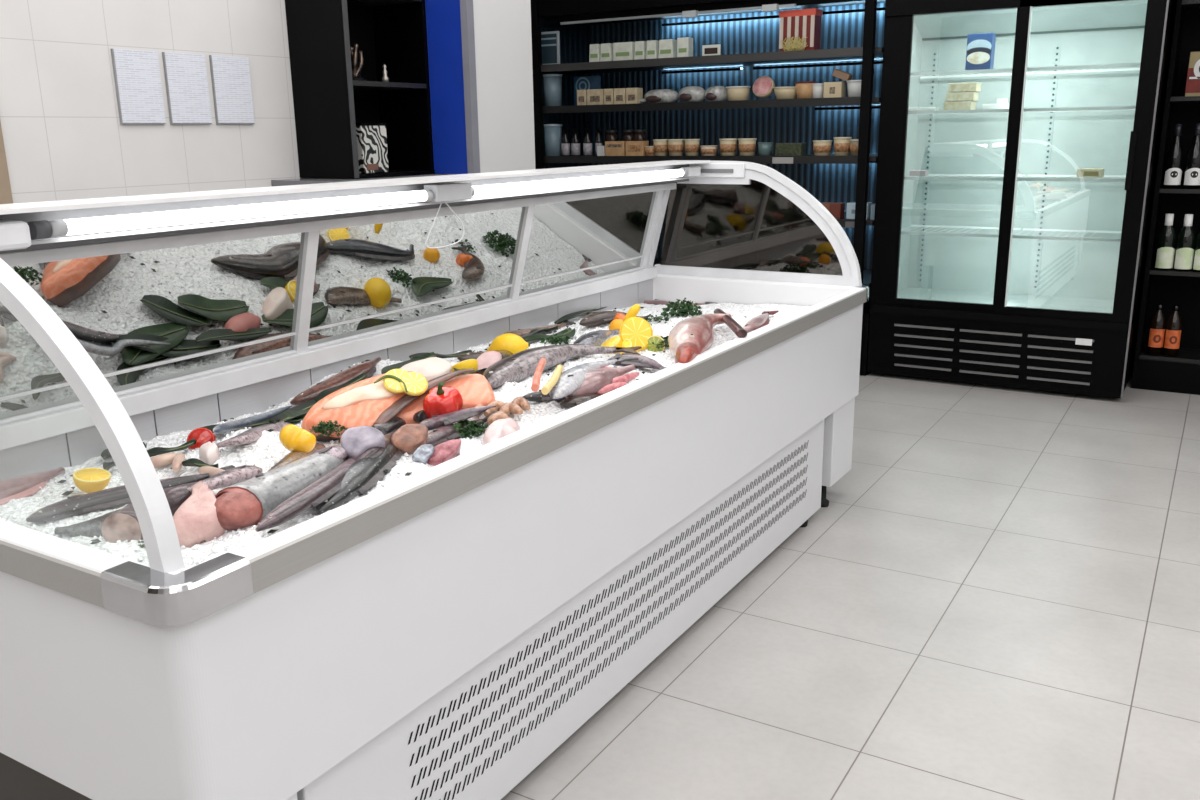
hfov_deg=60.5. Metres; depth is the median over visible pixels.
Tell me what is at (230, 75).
notice
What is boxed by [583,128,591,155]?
bottle
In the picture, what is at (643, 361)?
fish
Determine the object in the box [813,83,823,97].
tub
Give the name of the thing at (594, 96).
pack
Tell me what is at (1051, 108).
shelf
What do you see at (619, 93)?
pack
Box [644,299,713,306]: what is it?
fish
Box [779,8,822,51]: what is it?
popcorn box
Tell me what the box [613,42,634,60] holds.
pack
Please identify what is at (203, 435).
tomato
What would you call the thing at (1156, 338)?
print
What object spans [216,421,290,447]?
fish
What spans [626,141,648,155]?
pack
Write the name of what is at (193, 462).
leaf
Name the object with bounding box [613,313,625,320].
pepper
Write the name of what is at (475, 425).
parsley bunch
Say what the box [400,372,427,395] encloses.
lemon slice
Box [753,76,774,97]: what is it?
tub
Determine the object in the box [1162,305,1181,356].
wine bottle
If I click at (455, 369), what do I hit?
leaf
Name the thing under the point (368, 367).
fish
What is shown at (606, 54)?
pack
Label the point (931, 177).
shelf
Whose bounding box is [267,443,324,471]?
fish
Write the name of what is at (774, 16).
light strip
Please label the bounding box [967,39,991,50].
print
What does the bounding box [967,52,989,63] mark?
print
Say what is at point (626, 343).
lemon wedge
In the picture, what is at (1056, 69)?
shelf
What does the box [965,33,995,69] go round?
box
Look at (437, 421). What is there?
fish
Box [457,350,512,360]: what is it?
fish
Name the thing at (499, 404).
shrimp
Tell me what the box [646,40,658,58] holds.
pack
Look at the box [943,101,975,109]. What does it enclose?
pack
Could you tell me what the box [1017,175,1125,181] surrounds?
shelf
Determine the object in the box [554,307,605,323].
leaf
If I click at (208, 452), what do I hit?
garlic bulb
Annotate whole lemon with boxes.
[487,333,529,353]
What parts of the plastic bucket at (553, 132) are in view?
lid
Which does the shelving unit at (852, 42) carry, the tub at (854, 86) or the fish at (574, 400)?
the tub at (854, 86)
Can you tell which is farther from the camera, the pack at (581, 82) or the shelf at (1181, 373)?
the pack at (581, 82)
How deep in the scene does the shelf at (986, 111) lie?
6.38 m
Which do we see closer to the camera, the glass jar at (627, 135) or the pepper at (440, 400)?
the pepper at (440, 400)
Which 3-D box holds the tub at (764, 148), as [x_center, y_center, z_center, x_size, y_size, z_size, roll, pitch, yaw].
[1.134,-1.721,7.062,0.105,0.090,0.105,8,17,30]
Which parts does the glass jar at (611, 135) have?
lid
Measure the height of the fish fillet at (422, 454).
0.077 m
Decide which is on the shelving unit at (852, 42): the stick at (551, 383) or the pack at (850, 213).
the pack at (850, 213)
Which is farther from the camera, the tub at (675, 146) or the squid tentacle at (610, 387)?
the tub at (675, 146)
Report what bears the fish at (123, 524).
on the crushed ice
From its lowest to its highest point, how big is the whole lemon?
0.099 m
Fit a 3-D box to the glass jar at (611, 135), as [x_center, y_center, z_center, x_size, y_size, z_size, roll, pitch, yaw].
[0.091,-1.975,7.898,0.100,0.191,0.100,8,17,30]
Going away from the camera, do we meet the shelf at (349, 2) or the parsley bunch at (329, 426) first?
the parsley bunch at (329, 426)
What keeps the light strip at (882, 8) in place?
hanging from the shelving unit at (852, 42)
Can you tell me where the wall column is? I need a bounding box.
[425,0,534,174]
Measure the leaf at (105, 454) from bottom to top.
0.019 m
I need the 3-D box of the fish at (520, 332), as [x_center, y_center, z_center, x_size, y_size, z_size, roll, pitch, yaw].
[-0.220,-0.274,4.022,0.091,0.041,0.341,13,20,42]
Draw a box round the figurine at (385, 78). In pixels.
[382,64,388,81]
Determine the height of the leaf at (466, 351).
0.047 m
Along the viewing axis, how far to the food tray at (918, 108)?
6.52 m
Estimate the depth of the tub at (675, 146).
7.36 m
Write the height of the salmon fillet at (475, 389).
0.153 m
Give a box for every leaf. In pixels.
[101,442,146,459]
[103,462,115,470]
[147,438,196,456]
[182,458,218,467]
[200,424,244,432]
[247,409,309,428]
[269,398,316,422]
[315,373,366,401]
[381,352,437,373]
[409,350,474,358]
[453,368,486,374]
[524,328,574,341]
[529,326,557,333]
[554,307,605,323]
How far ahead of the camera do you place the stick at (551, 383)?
2.62 m
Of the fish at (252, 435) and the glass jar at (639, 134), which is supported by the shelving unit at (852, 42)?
the glass jar at (639, 134)
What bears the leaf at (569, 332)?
on the crushed ice
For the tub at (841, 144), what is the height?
0.120 m
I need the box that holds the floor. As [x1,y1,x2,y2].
[501,372,1199,799]
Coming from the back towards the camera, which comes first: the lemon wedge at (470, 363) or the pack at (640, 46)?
the pack at (640, 46)
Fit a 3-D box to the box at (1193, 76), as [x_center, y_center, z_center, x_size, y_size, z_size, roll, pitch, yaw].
[3.541,-1.912,6.038,0.161,0.250,0.104,8,17,30]
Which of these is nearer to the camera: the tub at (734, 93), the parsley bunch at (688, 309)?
the parsley bunch at (688, 309)
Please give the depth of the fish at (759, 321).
3.74 m
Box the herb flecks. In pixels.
[57,307,745,543]
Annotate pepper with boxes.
[279,424,315,452]
[423,381,462,417]
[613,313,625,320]
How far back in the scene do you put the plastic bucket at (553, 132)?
7.84 m
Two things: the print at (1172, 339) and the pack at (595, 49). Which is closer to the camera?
the print at (1172, 339)
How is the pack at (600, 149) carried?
on the shelving unit at (852, 42)
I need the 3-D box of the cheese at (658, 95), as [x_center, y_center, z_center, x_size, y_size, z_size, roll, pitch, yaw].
[0.405,-2.187,7.423,0.351,0.105,0.148,8,17,30]
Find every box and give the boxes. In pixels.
[356,123,388,173]
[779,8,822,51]
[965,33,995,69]
[1185,52,1199,95]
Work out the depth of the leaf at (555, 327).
3.95 m
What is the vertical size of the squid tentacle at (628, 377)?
0.024 m
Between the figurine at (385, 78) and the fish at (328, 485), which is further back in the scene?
the figurine at (385, 78)
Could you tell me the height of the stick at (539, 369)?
0.038 m
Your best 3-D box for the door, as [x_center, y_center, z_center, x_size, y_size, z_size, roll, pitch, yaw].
[-2.584,-0.354,3.617,0.135,2.160,1.075,8,17,30]
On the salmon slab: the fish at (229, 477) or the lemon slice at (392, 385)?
the lemon slice at (392, 385)
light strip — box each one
[662,15,778,25]
[753,61,882,69]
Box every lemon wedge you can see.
[451,359,477,375]
[601,336,621,353]
[619,339,632,354]
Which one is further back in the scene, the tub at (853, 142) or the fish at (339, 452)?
the tub at (853, 142)
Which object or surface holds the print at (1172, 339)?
attached to the wine bottle at (1173, 328)
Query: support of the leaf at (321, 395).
on the leaf at (307, 405)
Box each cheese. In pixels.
[639,89,678,102]
[678,86,705,101]
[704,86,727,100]
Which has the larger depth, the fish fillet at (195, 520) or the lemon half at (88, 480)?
the lemon half at (88, 480)
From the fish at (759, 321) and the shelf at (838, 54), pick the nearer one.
the fish at (759, 321)
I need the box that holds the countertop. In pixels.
[271,174,441,185]
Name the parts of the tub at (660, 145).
lid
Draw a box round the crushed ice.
[0,301,809,571]
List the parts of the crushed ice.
squid strip, squid strip, squid strip, lemon peel strip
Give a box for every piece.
[482,417,519,444]
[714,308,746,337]
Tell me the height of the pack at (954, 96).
0.052 m
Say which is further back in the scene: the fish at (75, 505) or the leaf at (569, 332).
the leaf at (569, 332)
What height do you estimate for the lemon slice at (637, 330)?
0.111 m
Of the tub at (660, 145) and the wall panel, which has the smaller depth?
the wall panel
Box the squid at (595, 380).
[565,364,635,397]
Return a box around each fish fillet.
[173,481,225,547]
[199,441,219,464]
[391,424,427,453]
[399,357,451,380]
[412,444,433,463]
[428,439,460,465]
[476,351,501,374]
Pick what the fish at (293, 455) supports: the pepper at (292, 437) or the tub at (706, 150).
the pepper at (292, 437)
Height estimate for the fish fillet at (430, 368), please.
0.099 m
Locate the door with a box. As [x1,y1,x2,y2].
[0,121,12,203]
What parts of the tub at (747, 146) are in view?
lid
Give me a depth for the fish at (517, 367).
3.15 m
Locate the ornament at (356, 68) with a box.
[350,44,366,80]
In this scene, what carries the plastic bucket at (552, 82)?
on the shelving unit at (852, 42)
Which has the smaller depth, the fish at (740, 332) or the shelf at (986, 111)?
the fish at (740, 332)
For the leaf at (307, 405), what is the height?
0.024 m
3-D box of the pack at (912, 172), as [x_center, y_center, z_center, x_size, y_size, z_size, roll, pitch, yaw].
[2.064,-1.469,6.659,0.103,0.036,0.080,8,17,30]
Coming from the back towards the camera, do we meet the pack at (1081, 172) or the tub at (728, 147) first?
the tub at (728, 147)
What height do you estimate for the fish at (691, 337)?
0.110 m
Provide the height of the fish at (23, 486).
0.054 m
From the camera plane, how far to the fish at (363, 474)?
2.09 m
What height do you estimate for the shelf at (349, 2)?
0.022 m
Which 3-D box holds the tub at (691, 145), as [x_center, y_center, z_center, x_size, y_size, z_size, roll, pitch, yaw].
[0.657,-1.800,7.338,0.114,0.118,0.114,8,17,30]
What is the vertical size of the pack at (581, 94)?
0.118 m
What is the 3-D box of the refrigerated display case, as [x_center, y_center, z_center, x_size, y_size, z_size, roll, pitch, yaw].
[-0.220,0.030,3.353,1.151,1.481,3.559,8,17,30]
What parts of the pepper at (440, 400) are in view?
stem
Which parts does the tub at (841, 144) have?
lid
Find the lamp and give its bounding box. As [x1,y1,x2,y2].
[0,166,700,250]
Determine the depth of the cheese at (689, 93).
7.22 m
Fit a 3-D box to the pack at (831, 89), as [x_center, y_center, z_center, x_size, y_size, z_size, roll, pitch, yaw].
[1.533,-2.022,6.725,0.121,0.105,0.092,8,17,30]
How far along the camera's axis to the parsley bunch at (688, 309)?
4.19 m
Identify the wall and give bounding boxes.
[0,0,299,202]
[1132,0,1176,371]
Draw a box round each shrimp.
[484,401,505,415]
[487,412,508,424]
[499,402,522,414]
[511,397,529,409]
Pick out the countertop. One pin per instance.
(285, 182)
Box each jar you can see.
[605,130,617,140]
[622,129,633,140]
[633,129,646,140]
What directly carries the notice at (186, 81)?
attached to the wall at (64, 137)
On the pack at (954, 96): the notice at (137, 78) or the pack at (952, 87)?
the pack at (952, 87)
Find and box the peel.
[374,374,407,391]
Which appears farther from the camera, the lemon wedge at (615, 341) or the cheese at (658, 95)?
the cheese at (658, 95)
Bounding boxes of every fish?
[0,467,64,504]
[26,465,234,521]
[54,509,119,537]
[101,482,196,542]
[187,465,262,491]
[213,406,291,433]
[214,453,347,529]
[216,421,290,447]
[242,446,347,481]
[255,431,395,531]
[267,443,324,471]
[290,357,380,404]
[316,443,402,513]
[371,410,428,434]
[420,405,495,430]
[426,411,495,445]
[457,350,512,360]
[483,344,641,388]
[489,323,560,345]
[504,320,575,335]
[523,390,596,401]
[549,353,637,398]
[559,393,602,406]
[574,329,618,345]
[579,311,649,325]
[608,353,666,369]
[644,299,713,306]
[668,314,731,363]
[743,311,777,332]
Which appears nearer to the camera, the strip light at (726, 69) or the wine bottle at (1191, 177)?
the wine bottle at (1191, 177)
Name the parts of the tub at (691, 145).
lid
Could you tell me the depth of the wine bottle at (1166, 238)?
6.25 m
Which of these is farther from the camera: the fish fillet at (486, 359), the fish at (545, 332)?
the fish at (545, 332)
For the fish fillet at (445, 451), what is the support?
on the crushed ice
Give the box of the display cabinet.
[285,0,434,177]
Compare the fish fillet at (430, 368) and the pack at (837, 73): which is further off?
the pack at (837, 73)
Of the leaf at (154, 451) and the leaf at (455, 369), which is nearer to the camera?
the leaf at (154, 451)
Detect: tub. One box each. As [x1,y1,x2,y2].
[644,146,653,155]
[653,139,667,155]
[668,139,683,155]
[684,139,699,155]
[700,145,717,155]
[719,138,736,155]
[726,86,750,100]
[738,138,756,155]
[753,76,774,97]
[758,142,772,155]
[773,87,795,98]
[795,81,816,98]
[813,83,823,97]
[813,140,831,155]
[834,137,851,155]
[846,80,860,96]
[850,139,858,155]
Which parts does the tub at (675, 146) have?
lid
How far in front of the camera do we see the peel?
2.50 m
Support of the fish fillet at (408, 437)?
on the crushed ice
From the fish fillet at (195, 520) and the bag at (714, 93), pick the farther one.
the bag at (714, 93)
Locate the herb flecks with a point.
(66, 493)
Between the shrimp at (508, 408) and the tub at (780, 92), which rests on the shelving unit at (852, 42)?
the tub at (780, 92)
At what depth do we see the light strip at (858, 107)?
7.24 m
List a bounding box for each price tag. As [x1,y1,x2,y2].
[772,157,792,163]
[845,221,854,227]
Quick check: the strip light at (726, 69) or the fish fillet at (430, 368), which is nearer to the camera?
the fish fillet at (430, 368)
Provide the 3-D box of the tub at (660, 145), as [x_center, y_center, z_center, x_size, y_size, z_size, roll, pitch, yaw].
[0.443,-1.830,7.464,0.118,0.118,0.118,8,17,30]
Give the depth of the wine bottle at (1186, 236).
6.21 m
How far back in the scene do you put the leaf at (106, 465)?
2.41 m
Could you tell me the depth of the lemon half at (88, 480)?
2.17 m
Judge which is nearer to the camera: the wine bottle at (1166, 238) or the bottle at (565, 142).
the wine bottle at (1166, 238)
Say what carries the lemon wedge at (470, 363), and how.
on the crushed ice
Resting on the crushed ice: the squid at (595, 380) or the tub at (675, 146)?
the squid at (595, 380)
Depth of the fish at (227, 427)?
2.60 m
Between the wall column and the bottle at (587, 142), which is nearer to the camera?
the wall column
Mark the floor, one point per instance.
(997, 597)
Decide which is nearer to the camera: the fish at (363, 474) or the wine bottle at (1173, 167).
the fish at (363, 474)
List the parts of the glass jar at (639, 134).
lid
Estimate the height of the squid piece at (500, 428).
0.055 m
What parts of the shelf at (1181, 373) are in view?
shelf, panel, shelf, shelf, shelf, shelf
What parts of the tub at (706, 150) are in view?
lid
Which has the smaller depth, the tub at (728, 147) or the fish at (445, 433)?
the fish at (445, 433)
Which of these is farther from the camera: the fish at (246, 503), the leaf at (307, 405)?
the leaf at (307, 405)
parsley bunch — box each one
[309,420,347,436]
[453,419,488,438]
[540,333,570,344]
[645,314,668,322]
[652,336,668,348]
[660,298,701,316]
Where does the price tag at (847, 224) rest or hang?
attached to the shelving unit at (852, 42)
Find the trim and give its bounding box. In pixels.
[460,0,479,173]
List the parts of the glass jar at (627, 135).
lid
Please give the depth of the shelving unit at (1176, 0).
6.61 m
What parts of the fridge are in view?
shelf rail, sliding door, kick panel, panel, door edge trim, shelf rail, sliding door, handle, trim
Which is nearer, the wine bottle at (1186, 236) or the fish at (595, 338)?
the fish at (595, 338)
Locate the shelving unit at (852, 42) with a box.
[530,0,885,375]
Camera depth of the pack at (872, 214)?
6.73 m
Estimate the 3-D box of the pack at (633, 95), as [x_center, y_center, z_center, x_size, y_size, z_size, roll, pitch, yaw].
[0.250,-2.205,7.476,0.091,0.118,0.092,8,17,30]
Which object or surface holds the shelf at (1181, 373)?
on the floor
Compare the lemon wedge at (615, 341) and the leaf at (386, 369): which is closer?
the leaf at (386, 369)
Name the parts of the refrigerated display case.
curved frame, mirror panel, post, rail, rail, mirror panel, steel trim, post, panel, mirror panel, post, post, rail, glass, rail, curved frame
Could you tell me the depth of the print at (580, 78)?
7.84 m
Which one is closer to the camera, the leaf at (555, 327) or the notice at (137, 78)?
the leaf at (555, 327)
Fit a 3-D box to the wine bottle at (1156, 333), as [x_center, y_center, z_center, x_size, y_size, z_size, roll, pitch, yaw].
[3.474,-0.442,6.417,0.090,0.316,0.091,8,17,30]
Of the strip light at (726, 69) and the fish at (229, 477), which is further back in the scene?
the strip light at (726, 69)
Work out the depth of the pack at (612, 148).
7.60 m
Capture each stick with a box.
[531,358,545,391]
[541,364,563,394]
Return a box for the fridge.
[867,0,1175,398]
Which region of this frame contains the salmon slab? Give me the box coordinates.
[301,371,411,441]
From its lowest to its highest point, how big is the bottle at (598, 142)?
0.203 m
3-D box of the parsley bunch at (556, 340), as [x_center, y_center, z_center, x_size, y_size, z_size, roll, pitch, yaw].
[-0.157,-0.214,3.632,0.112,0.040,0.111,-3,15,-7]
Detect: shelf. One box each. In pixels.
[347,0,421,5]
[353,80,425,90]
[558,47,882,73]
[570,154,877,160]
[653,258,871,287]
[665,207,873,225]
[872,97,880,104]
[901,225,1020,237]
[904,174,1024,180]
[908,109,1008,114]
[910,68,1033,78]
[1013,228,1121,241]
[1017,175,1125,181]
[1023,106,1135,111]
[1027,63,1140,73]
[1131,0,1199,394]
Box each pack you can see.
[574,76,600,104]
[577,90,586,104]
[587,89,603,104]
[589,44,600,61]
[597,146,604,155]
[600,43,612,61]
[604,89,613,104]
[605,141,625,155]
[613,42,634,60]
[614,88,625,103]
[626,88,642,103]
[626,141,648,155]
[634,41,646,59]
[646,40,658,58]
[658,39,676,57]
[677,37,692,56]
[821,202,832,210]
[823,82,845,97]
[829,203,844,218]
[832,69,852,80]
[846,202,871,219]
[870,204,874,219]
[909,170,928,175]
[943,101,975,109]
[946,92,978,101]
[948,82,980,91]
[982,99,1008,108]
[1076,168,1104,177]
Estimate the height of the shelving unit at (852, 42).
2.620 m
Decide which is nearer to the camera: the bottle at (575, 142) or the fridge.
the fridge
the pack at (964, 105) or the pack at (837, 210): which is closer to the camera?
the pack at (964, 105)
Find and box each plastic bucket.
[543,74,561,105]
[544,124,561,155]
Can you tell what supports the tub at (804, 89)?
on the shelving unit at (852, 42)
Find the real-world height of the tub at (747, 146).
0.118 m
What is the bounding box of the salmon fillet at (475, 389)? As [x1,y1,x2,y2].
[373,369,494,424]
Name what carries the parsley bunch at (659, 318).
on the crushed ice
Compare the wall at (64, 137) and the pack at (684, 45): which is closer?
the wall at (64, 137)
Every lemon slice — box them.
[383,369,408,393]
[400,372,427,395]
[619,317,652,350]
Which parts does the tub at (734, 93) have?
lid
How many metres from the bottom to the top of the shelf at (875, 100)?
0.030 m
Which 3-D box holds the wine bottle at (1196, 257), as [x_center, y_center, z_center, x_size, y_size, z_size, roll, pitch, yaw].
[3.634,-0.943,6.183,0.104,0.338,0.105,8,17,30]
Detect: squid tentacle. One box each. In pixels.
[597,382,626,393]
[612,372,639,382]
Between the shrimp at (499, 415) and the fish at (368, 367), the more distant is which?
the fish at (368, 367)
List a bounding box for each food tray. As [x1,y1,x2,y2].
[775,143,806,155]
[908,107,938,110]
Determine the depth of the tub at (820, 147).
6.81 m
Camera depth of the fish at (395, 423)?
2.47 m
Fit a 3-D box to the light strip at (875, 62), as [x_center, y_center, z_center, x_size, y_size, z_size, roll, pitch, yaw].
[1.578,-2.354,7.233,1.080,0.018,0.008,8,17,30]
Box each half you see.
[72,468,110,492]
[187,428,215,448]
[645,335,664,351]
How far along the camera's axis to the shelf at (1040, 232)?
6.51 m
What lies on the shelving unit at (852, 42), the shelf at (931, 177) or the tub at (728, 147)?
the tub at (728, 147)
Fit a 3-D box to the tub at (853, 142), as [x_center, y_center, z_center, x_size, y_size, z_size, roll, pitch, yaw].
[1.685,-1.653,6.737,0.103,0.105,0.103,8,17,30]
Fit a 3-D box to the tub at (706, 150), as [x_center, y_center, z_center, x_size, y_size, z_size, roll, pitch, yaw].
[0.771,-1.762,7.277,0.128,0.072,0.128,8,17,30]
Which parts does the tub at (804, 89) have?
lid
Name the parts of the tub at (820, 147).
lid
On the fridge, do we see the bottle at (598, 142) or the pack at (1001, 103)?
the pack at (1001, 103)
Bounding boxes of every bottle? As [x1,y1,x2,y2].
[561,129,569,155]
[571,129,579,155]
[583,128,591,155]
[595,128,601,155]
[1146,304,1165,354]
[1154,214,1176,269]
[1162,124,1183,188]
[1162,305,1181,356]
[1172,214,1195,270]
[1182,123,1199,188]
[1191,230,1199,271]
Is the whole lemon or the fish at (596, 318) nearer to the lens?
the whole lemon
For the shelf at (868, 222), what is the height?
0.030 m
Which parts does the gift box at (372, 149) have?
lid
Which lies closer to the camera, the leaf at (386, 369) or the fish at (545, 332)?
the leaf at (386, 369)
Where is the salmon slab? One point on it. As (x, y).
(360, 403)
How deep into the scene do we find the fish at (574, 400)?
2.69 m
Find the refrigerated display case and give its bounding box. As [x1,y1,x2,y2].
[0,160,868,799]
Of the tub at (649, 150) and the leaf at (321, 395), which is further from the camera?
the tub at (649, 150)
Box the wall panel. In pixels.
[425,0,467,173]
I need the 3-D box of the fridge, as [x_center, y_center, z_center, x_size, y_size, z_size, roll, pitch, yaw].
[2.622,-1.432,6.493,1.543,2.590,0.794,8,17,30]
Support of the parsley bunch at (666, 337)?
on the crushed ice
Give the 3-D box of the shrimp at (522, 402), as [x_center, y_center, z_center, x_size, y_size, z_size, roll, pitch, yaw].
[-0.202,0.012,2.603,0.052,0.028,0.082,-2,15,-4]
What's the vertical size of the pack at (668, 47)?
0.135 m
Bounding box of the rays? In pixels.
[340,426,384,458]
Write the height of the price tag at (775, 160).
0.042 m
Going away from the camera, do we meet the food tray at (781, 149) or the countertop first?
the countertop
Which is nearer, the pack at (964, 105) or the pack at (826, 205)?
the pack at (964, 105)
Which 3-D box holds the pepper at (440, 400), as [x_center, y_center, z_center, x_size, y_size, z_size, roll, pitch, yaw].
[-0.382,0.001,2.502,0.088,0.105,0.089,3,15,15]
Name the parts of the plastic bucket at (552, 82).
lid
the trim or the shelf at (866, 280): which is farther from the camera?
the shelf at (866, 280)
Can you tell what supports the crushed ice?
in the refrigerated display case
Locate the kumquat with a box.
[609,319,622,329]
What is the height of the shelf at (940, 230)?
0.020 m
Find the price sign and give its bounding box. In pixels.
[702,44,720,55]
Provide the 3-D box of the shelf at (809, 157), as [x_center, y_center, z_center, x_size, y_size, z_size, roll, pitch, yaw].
[0.833,-1.766,7.492,2.572,0.030,0.680,8,17,30]
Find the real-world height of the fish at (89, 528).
0.061 m
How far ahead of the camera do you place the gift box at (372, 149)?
5.11 m
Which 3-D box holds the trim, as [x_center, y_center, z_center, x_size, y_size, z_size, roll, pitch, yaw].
[-0.661,-1.366,5.330,0.040,3.200,0.055,8,17,30]
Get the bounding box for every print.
[575,77,589,90]
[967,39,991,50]
[967,47,990,54]
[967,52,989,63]
[1153,335,1160,342]
[1169,336,1176,343]
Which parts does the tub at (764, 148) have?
lid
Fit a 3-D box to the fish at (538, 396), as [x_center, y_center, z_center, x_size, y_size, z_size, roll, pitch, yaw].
[-0.110,-0.009,2.744,0.199,0.031,0.054,4,15,18]
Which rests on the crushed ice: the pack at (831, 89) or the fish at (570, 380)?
the fish at (570, 380)
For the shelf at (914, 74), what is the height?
0.020 m
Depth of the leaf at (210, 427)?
2.67 m
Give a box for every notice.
[111,49,165,123]
[162,52,211,123]
[209,55,254,123]
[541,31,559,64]

